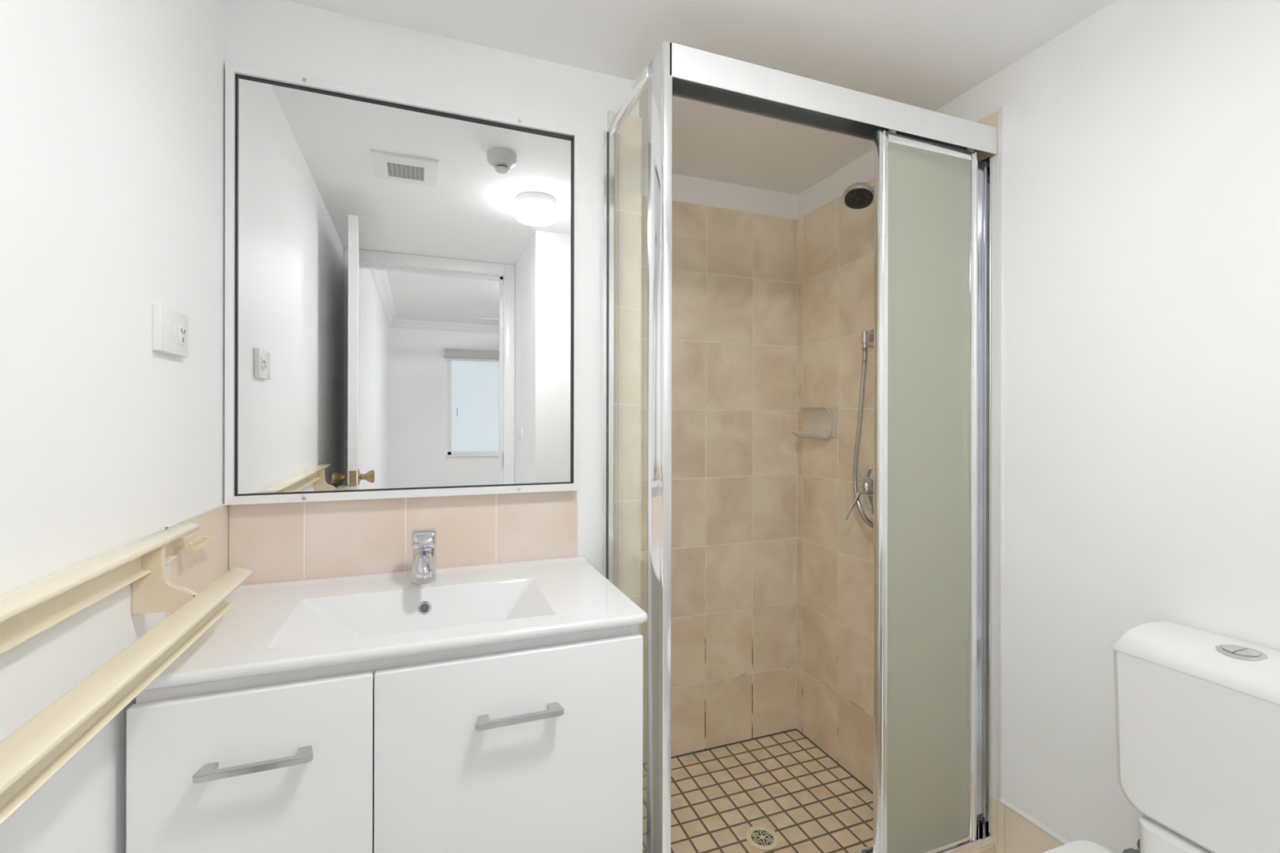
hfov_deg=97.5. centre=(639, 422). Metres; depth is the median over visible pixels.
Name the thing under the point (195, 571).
backsplash
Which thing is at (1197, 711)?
toilet
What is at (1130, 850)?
valve
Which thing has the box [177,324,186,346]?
socket
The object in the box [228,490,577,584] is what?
backsplash
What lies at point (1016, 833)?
baseboard
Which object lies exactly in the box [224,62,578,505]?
wall mirror
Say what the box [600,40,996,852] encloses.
screen
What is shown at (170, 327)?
power outlet
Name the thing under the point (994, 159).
trim
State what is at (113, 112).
wall
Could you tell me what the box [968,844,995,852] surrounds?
trim
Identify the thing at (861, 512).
shower hose
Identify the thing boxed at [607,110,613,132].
trim
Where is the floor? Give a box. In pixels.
[642,729,872,852]
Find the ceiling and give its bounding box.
[284,0,1115,195]
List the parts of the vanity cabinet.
door, handle, door, handle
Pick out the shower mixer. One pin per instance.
(865, 480)
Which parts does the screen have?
rail, corner post, sliding door, door glass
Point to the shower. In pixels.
(858, 196)
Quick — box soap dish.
[791,405,836,439]
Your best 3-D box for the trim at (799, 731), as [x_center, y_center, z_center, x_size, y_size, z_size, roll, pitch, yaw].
[0.356,1.204,1.711,0.835,0.006,0.744,0,0,-21]
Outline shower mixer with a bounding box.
[844,467,873,520]
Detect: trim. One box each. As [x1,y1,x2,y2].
[164,502,224,618]
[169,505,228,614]
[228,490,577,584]
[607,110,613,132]
[642,728,873,793]
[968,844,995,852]
[991,154,998,796]
[996,106,1003,799]
[1000,797,1070,844]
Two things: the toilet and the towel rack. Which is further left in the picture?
the towel rack
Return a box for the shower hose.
[852,347,873,528]
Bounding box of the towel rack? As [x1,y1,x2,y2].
[0,522,253,824]
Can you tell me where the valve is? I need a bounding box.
[1122,839,1140,852]
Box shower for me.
[842,182,874,210]
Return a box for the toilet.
[1041,621,1279,852]
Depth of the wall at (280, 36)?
1.42 m
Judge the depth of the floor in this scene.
1.79 m
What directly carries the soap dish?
attached to the wall at (1141, 220)
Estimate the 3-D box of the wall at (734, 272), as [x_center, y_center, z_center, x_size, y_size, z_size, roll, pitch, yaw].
[0.229,0.156,2.111,0.997,2.097,0.100,0,0,-21]
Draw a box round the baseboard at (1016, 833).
[997,798,1064,852]
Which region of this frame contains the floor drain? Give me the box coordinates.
[745,825,779,850]
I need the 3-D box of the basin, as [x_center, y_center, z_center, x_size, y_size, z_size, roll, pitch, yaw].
[-0.412,0.402,1.077,0.751,0.129,0.448,0,0,-21]
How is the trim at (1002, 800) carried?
attached to the wall at (1141, 220)
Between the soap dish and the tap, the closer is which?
the tap
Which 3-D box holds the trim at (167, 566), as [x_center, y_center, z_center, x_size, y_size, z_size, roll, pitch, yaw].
[-0.796,0.378,1.019,0.005,0.426,0.287,0,0,-21]
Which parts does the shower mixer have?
lever, plate, knob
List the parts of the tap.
spout, lever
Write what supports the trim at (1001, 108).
attached to the wall at (1141, 220)
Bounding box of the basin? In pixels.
[142,555,647,702]
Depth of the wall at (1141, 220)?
1.22 m
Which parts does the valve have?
valve knob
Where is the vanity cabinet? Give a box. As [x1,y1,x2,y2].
[125,624,643,852]
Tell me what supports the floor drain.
on the floor
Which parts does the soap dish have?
wall plate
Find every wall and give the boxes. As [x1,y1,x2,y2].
[0,0,227,852]
[227,0,641,634]
[640,168,797,763]
[796,0,1279,852]
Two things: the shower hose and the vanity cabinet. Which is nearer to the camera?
the vanity cabinet
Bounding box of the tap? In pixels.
[411,528,436,584]
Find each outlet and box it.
[151,303,188,357]
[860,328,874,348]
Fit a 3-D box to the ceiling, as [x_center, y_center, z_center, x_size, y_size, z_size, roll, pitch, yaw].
[0.196,-0.933,0.866,2.142,0.080,2.606,0,0,-21]

